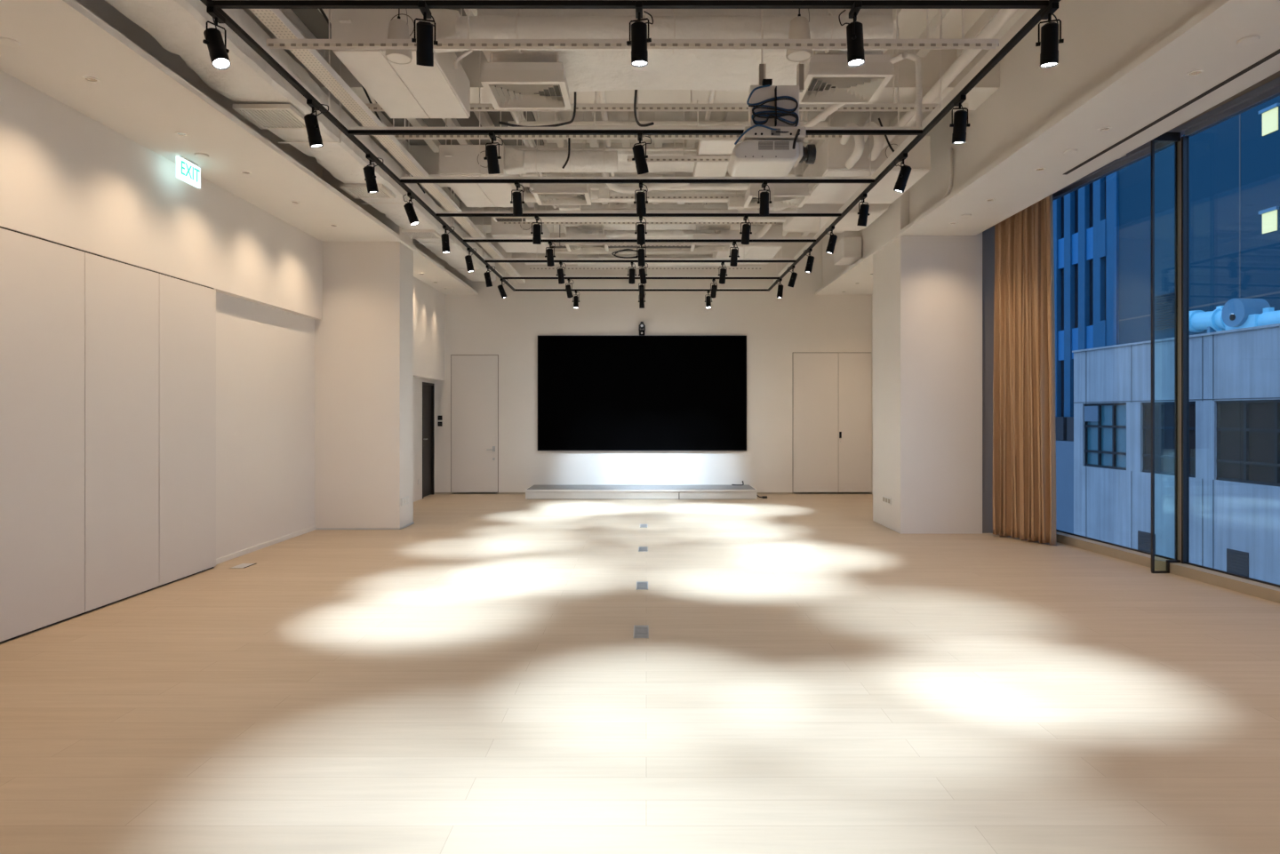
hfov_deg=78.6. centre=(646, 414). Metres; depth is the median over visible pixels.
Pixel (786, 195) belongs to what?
ceiling vent
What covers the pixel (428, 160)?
ceiling beams
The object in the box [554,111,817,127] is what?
pipe
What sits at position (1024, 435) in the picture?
curtain
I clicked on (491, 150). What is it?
track spotlight
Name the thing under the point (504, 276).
track
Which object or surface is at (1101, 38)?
ceiling beam
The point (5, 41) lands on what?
ceiling disc
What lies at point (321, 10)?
cable
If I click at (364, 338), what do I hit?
column
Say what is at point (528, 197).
pipe
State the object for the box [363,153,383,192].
track spotlight
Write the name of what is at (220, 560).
baseboard
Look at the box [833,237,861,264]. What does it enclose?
duct
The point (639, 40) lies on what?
track spotlight
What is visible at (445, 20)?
duct collar
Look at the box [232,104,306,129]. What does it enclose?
return grille
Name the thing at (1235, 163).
block
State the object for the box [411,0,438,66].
track spotlight
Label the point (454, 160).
duct
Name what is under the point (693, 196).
channel
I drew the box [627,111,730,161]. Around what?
channel
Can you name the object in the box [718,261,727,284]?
track spotlight
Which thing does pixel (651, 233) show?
duct
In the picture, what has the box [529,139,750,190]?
duct
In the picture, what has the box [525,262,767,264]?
pipe
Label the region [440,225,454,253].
track spotlight
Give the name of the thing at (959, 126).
track spotlight
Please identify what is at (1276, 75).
ceiling
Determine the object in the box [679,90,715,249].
pipe
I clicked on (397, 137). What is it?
channel
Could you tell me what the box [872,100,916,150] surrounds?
insulated pipe
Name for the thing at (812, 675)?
floor
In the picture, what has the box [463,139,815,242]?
track
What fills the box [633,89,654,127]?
cable
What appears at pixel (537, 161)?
duct
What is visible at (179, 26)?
duct
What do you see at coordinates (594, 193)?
duct
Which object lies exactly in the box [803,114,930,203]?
air duct
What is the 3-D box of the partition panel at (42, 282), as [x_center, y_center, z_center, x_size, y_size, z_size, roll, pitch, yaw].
[-4.247,0.144,5.409,0.095,2.712,0.883,0,0,0]
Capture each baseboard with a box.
[216,526,315,564]
[434,492,871,494]
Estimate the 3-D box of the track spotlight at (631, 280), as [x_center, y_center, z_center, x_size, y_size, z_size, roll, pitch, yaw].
[-0.195,-1.940,10.754,0.129,0.300,0.164,0,0,0]
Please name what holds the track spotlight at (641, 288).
attached to the track at (504, 276)
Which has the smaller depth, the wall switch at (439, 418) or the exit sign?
the exit sign
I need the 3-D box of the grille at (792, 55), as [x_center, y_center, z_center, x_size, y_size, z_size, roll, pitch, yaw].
[0.990,-2.319,5.060,0.144,0.006,0.144,0,0,0]
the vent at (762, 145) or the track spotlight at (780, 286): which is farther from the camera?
the track spotlight at (780, 286)
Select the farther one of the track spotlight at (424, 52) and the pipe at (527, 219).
the pipe at (527, 219)
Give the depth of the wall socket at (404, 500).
10.33 m
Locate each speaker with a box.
[385,8,412,63]
[786,8,812,62]
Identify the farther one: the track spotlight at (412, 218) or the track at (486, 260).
the track at (486, 260)
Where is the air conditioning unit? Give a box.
[331,8,470,118]
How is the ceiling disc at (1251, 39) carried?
attached to the ceiling at (1156, 83)
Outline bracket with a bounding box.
[734,8,806,149]
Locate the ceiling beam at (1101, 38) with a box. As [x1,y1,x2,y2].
[822,0,1216,286]
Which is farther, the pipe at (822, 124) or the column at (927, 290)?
the column at (927, 290)
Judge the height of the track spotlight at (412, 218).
0.300 m
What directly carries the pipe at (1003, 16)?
hanging from the ceiling at (914, 27)
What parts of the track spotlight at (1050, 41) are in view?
stem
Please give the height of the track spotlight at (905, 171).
0.300 m
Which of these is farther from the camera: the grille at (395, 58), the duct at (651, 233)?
the duct at (651, 233)
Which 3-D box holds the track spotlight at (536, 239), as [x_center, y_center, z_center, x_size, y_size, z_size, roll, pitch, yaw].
[-1.144,-1.940,8.267,0.122,0.300,0.149,0,0,42]
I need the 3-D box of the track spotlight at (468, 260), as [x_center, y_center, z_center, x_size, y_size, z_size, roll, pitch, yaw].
[-2.223,-1.940,9.864,0.117,0.299,0.145,0,0,-37]
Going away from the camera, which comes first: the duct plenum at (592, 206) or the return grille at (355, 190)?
the return grille at (355, 190)
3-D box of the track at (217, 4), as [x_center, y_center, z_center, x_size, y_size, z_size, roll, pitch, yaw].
[-0.080,-2.768,4.009,4.265,1.364,0.034,0,0,0]
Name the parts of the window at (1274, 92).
head frame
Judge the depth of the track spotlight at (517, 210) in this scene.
7.04 m
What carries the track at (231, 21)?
hanging from the ceiling at (914, 27)
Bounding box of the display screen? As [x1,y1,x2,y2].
[537,335,746,450]
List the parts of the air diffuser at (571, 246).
frame, blade, blade, blade, blade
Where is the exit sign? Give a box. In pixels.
[176,155,200,188]
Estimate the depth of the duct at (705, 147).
8.33 m
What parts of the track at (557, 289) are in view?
rail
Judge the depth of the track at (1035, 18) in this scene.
5.51 m
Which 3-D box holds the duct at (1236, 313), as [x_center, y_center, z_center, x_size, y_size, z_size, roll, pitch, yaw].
[13.315,-2.137,15.374,0.724,0.794,7.296,0,0,-3]
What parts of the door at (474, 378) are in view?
handle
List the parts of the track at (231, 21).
hanger rod, hanger rod, hanger rod, hanger rod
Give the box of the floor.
[0,494,1279,853]
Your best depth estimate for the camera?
14.57 m
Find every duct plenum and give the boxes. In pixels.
[477,8,892,91]
[577,204,742,230]
[617,151,727,172]
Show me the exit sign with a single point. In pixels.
(188, 172)
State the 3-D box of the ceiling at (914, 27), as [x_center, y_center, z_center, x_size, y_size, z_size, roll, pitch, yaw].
[0.646,-3.550,5.383,10.493,0.200,18.967,0,0,0]
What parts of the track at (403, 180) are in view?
hanger rod, rail, hanger rod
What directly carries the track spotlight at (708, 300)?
attached to the track at (557, 289)
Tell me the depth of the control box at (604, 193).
9.29 m
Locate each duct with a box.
[104,0,495,281]
[455,8,893,53]
[490,202,550,252]
[523,111,617,174]
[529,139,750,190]
[566,202,714,237]
[577,242,729,265]
[582,175,746,200]
[601,172,689,192]
[692,139,736,176]
[712,202,782,263]
[753,224,771,237]
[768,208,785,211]
[783,203,889,231]
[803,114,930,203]
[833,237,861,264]
[1189,298,1279,335]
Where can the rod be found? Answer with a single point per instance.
(556, 244)
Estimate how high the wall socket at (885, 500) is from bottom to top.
0.088 m
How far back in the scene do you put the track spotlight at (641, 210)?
7.04 m
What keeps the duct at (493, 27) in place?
hanging from the ceiling at (914, 27)
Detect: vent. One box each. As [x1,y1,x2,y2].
[532,111,591,205]
[743,111,810,207]
[758,141,773,149]
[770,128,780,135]
[774,141,789,149]
[1137,530,1155,553]
[1226,548,1248,577]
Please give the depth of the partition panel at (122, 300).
6.24 m
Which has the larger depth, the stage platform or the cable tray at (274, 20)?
the stage platform
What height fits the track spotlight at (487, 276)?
0.299 m
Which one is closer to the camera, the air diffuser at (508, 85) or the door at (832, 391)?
the air diffuser at (508, 85)
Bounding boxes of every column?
[314,148,413,527]
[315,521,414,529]
[872,188,982,534]
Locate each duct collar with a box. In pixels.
[430,8,463,52]
[504,146,527,174]
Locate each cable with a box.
[319,8,376,103]
[360,84,425,193]
[498,91,575,127]
[561,137,570,168]
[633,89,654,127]
[878,117,894,151]
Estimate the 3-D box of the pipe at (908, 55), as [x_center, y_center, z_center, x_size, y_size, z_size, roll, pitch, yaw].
[1.847,-2.591,6.613,0.194,0.862,1.211,0,0,-21]
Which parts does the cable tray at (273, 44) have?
hanger rod, hanger rod, hanger rod, hanger rod, hanger rod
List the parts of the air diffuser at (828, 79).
plate, blade, blade, blade, blade, blade, blade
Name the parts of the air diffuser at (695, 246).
frame, blade, blade, blade, blade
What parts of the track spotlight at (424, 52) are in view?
stem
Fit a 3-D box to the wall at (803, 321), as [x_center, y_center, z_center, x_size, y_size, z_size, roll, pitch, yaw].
[0.300,-0.975,14.767,9.800,4.950,0.200,0,0,0]
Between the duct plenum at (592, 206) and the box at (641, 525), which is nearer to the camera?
the box at (641, 525)
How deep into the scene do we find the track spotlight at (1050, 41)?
4.00 m
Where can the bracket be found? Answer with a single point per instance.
(773, 110)
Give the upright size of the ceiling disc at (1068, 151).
0.012 m
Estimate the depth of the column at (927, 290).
9.81 m
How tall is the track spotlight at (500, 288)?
0.300 m
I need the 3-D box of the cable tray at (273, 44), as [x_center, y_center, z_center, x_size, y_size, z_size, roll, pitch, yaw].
[-0.080,-2.808,4.620,4.305,1.285,0.042,0,0,0]
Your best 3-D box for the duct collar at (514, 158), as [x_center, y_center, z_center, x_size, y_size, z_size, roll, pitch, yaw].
[-1.375,-2.677,8.207,0.230,0.272,0.258,0,0,0]
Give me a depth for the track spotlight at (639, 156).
5.80 m
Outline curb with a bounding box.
[1056,531,1279,603]
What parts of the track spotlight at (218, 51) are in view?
knob, stem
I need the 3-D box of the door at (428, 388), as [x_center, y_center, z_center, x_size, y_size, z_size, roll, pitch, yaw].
[-4.005,0.465,14.240,0.130,2.070,0.760,0,0,0]
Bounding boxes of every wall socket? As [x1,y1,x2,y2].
[400,496,408,505]
[882,496,891,504]
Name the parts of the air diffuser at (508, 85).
frame, blade, blade, blade, blade, blade, blade, plate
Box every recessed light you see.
[82,75,100,82]
[174,131,189,136]
[240,170,251,174]
[1033,167,1046,171]
[1097,126,1111,131]
[1185,69,1204,76]
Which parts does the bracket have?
hanger rod, plate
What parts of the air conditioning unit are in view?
access panel, access panel, hanger rod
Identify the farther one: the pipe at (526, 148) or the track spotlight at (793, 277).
the track spotlight at (793, 277)
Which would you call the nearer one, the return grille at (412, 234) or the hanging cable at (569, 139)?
the hanging cable at (569, 139)
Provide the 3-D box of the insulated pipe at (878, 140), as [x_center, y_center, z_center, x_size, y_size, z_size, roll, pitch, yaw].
[2.269,-2.740,7.799,0.190,0.328,0.465,0,0,0]
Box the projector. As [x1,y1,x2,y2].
[727,139,815,176]
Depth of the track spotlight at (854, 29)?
3.98 m
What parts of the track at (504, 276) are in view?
rail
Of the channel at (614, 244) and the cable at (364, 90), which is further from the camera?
the channel at (614, 244)
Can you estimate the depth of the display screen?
14.61 m
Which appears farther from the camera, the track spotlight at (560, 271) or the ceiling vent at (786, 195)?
the track spotlight at (560, 271)
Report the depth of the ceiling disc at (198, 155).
6.75 m
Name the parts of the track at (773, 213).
rail, hanger rod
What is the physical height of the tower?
44.692 m
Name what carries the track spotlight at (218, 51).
attached to the track at (231, 21)
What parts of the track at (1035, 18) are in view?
hanger rod, hanger rod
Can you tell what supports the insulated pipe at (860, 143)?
attached to the air duct at (831, 157)
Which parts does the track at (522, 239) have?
hanger rod, rail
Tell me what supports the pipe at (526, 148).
hanging from the ceiling at (914, 27)
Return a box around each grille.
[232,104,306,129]
[339,184,395,198]
[387,53,410,63]
[401,229,441,239]
[787,50,810,61]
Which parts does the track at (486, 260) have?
cable coil, rail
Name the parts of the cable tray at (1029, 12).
hanger rod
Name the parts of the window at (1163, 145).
head frame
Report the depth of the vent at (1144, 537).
19.22 m
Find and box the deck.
[290,8,543,201]
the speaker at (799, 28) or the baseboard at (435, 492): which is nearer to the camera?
the speaker at (799, 28)
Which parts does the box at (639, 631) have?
lid, lid, lid, lid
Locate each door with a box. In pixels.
[422,382,434,498]
[450,354,498,494]
[792,352,871,494]
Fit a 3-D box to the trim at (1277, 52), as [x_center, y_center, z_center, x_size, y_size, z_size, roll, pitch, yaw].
[3.905,-2.239,1.650,0.040,0.006,11.300,0,0,0]
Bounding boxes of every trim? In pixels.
[0,226,214,289]
[1063,48,1279,174]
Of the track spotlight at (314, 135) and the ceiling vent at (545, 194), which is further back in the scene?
the ceiling vent at (545, 194)
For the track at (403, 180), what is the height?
1.364 m
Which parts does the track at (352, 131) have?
rail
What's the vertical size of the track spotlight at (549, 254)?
0.300 m
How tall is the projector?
0.150 m
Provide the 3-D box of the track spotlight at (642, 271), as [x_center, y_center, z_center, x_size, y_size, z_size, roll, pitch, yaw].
[-0.045,-1.940,10.752,0.137,0.300,0.159,0,0,0]
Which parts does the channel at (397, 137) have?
hanger rod, hanger rod, hanger rod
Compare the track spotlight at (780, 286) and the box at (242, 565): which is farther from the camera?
the track spotlight at (780, 286)
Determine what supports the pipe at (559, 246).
hanging from the ceiling at (914, 27)
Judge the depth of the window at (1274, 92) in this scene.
7.37 m
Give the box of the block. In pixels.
[1119,96,1279,344]
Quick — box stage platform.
[525,484,757,499]
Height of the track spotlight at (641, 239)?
0.300 m
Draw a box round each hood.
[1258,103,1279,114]
[1258,206,1279,215]
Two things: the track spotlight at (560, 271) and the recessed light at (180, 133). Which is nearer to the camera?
the recessed light at (180, 133)
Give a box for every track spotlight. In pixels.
[202,6,231,70]
[304,99,328,147]
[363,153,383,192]
[402,192,419,225]
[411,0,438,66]
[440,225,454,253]
[464,248,476,272]
[483,131,503,174]
[483,265,495,287]
[497,279,508,298]
[510,181,524,215]
[530,215,543,244]
[544,240,555,266]
[556,261,566,283]
[564,278,573,298]
[572,290,579,308]
[626,0,653,67]
[627,261,636,284]
[632,131,651,175]
[633,181,647,215]
[634,216,647,244]
[636,244,646,266]
[637,283,646,298]
[638,263,647,284]
[638,291,646,308]
[704,290,711,308]
[709,278,718,298]
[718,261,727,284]
[728,240,739,266]
[739,215,751,244]
[757,181,771,215]
[776,279,783,298]
[787,265,797,287]
[803,248,814,272]
[825,225,837,254]
[838,0,864,67]
[856,193,869,226]
[893,152,911,192]
[949,95,970,143]
[1035,2,1063,68]
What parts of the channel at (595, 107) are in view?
hanger rod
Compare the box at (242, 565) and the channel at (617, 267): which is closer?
the box at (242, 565)
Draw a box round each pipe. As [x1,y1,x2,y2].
[465,8,566,233]
[507,111,828,127]
[519,111,802,151]
[523,192,727,202]
[525,205,785,222]
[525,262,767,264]
[526,249,712,253]
[550,205,779,211]
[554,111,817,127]
[555,202,706,247]
[598,90,624,249]
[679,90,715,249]
[803,104,844,127]
[839,122,864,168]
[864,121,883,160]
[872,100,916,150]
[890,51,921,127]
[896,8,1018,135]
[940,148,953,200]
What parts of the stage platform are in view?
panel, frame, panel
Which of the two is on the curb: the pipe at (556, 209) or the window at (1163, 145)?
the window at (1163, 145)
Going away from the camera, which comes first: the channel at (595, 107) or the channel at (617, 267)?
the channel at (595, 107)
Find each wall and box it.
[0,0,322,559]
[413,239,444,502]
[434,232,871,492]
[872,225,994,533]
[1053,76,1279,193]
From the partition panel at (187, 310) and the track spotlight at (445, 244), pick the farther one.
the track spotlight at (445, 244)
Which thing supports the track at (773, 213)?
hanging from the ceiling at (914, 27)
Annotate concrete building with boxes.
[1072,323,1279,584]
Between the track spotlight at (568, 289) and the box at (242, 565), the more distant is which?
the track spotlight at (568, 289)
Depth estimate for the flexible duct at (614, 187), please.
9.05 m
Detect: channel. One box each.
[365,48,967,111]
[394,100,842,139]
[502,202,775,224]
[529,242,762,269]
[557,202,703,246]
[598,190,744,199]
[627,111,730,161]
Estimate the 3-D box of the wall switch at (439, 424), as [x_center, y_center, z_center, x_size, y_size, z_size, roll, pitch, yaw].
[-3.865,0.185,14.660,0.085,0.085,0.014,0,0,0]
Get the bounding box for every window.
[1052,135,1183,559]
[1150,85,1279,587]
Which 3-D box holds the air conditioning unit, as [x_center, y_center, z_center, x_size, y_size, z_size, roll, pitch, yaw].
[-1.830,-2.975,5.985,0.680,0.950,1.270,0,0,0]
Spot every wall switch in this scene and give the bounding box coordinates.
[437,416,442,420]
[437,422,442,426]
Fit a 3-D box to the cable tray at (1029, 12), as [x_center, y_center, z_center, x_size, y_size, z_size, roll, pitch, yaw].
[2.195,-2.844,8.250,0.070,1.212,10.100,0,0,0]
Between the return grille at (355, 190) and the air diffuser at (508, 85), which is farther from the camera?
the return grille at (355, 190)
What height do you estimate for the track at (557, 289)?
1.364 m
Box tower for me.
[1052,170,1119,533]
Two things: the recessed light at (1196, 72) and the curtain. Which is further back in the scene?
the curtain
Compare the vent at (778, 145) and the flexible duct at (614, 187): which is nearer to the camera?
the vent at (778, 145)
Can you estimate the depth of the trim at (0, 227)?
6.00 m
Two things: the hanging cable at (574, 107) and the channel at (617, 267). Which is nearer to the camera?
the hanging cable at (574, 107)
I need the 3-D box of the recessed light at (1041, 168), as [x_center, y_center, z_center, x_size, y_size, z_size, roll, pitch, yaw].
[3.600,-2.238,7.150,0.100,0.004,0.100,0,0,0]
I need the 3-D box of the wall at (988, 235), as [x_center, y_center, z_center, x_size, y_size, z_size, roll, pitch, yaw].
[4.607,-0.975,12.268,0.785,4.950,4.797,0,0,0]
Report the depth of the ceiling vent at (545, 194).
8.45 m
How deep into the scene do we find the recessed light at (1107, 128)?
6.14 m
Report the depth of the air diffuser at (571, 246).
11.13 m
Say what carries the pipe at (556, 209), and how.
hanging from the ceiling at (914, 27)
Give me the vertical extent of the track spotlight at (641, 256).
0.300 m
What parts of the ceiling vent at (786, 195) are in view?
blade, blade, blade, frame, blade, blade, blade, hanger rod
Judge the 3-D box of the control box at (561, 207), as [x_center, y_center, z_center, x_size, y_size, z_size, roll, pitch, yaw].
[-0.950,-2.995,9.714,0.260,0.910,0.132,0,0,0]
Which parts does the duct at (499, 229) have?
access panel, casing, access panel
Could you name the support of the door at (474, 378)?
in the wall at (803, 321)
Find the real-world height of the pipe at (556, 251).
0.369 m
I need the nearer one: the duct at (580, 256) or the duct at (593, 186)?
the duct at (593, 186)
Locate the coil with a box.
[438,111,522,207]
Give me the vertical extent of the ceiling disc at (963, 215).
0.012 m
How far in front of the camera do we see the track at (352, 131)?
5.81 m
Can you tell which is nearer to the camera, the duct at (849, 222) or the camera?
the duct at (849, 222)
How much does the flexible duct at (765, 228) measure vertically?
0.893 m
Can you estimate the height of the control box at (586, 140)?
0.890 m
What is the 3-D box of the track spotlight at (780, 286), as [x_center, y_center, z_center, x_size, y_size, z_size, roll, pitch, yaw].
[2.070,-1.942,12.114,0.103,0.296,0.148,0,0,0]
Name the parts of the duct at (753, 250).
access panel, casing, access panel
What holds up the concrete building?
on the street
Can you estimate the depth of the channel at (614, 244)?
12.37 m
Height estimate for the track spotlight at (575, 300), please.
0.295 m
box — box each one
[228,563,255,568]
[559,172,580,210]
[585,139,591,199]
[599,183,609,200]
[632,625,648,638]
[636,581,647,589]
[638,546,647,551]
[640,524,647,527]
[728,144,744,209]
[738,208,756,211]
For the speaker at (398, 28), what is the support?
hanging from the ceiling at (914, 27)
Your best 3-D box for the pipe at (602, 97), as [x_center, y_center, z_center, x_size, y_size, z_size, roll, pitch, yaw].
[-0.420,-3.020,9.550,0.054,0.054,9.500,0,0,0]
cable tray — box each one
[249,8,524,283]
[266,8,999,48]
[773,8,1035,281]
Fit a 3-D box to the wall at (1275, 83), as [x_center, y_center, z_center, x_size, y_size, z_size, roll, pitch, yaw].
[5.367,-3.055,2.935,0.110,0.790,13.901,0,0,-4]
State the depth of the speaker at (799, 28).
5.01 m
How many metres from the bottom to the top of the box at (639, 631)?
0.005 m
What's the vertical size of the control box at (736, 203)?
0.890 m
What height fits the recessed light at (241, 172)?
0.004 m
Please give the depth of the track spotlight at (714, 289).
12.07 m
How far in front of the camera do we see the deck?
9.05 m
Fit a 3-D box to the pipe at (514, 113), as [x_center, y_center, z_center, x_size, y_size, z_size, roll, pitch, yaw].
[-1.300,-2.960,9.550,0.039,0.039,9.500,0,0,0]
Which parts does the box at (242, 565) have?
lid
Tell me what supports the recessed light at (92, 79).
in the ceiling at (136, 96)
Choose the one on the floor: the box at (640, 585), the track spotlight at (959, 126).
the box at (640, 585)
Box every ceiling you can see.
[0,0,477,295]
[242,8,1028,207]
[815,0,1279,295]
[1166,71,1279,132]
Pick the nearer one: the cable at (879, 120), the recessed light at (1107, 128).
the recessed light at (1107, 128)
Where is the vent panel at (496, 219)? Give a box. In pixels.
[492,202,535,222]
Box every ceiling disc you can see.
[0,37,20,47]
[194,152,208,158]
[960,214,971,216]
[1063,149,1077,154]
[1236,35,1259,45]
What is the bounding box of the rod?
[551,206,557,247]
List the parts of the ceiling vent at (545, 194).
frame, blade, blade, blade, blade, blade, blade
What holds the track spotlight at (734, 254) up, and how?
attached to the track at (522, 239)
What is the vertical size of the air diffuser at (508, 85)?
0.246 m
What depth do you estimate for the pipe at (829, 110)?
6.94 m
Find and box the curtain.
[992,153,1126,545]
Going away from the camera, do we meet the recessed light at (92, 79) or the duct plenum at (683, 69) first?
the recessed light at (92, 79)
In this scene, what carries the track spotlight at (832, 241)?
hanging from the track at (1035, 18)
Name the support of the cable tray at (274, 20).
hanging from the ceiling at (914, 27)
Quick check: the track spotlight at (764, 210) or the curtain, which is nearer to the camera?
the track spotlight at (764, 210)
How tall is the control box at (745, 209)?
0.360 m
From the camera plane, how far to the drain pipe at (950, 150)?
8.38 m
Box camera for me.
[639,321,645,335]
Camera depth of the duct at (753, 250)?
11.70 m
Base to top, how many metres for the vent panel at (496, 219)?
0.833 m
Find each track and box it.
[200,0,515,291]
[212,0,1048,8]
[348,127,922,135]
[400,50,874,183]
[436,111,840,216]
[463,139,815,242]
[485,223,795,262]
[503,248,779,279]
[515,232,767,291]
[767,0,1060,291]
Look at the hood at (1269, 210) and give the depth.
19.19 m
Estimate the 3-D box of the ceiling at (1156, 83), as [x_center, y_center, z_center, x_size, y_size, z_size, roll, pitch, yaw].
[3.697,-2.265,5.333,1.075,0.050,18.667,0,0,0]
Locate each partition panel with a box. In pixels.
[0,227,84,643]
[81,252,159,614]
[156,273,215,588]
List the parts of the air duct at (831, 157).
access panel, casing, access panel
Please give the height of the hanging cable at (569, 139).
0.278 m
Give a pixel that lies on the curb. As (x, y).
(1251, 588)
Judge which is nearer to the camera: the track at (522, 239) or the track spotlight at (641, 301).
the track at (522, 239)
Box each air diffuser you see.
[480,52,571,109]
[564,224,608,251]
[690,224,733,251]
[799,50,894,103]
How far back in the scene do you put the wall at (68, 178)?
7.86 m
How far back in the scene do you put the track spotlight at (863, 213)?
7.43 m
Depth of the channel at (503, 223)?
10.88 m
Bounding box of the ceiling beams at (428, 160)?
[292,48,999,232]
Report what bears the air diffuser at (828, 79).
attached to the duct plenum at (683, 69)
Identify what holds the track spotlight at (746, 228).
attached to the track at (773, 213)
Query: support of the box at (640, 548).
on the floor
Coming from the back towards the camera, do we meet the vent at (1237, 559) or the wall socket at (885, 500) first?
the vent at (1237, 559)
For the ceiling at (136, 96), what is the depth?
5.84 m
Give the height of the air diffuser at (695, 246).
0.346 m
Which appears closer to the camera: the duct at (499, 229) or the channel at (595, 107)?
the channel at (595, 107)
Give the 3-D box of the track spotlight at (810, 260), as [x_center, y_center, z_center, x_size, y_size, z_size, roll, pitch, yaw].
[2.068,-1.940,9.919,0.121,0.299,0.143,0,0,0]
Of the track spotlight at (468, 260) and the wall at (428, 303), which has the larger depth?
the wall at (428, 303)
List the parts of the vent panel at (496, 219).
frame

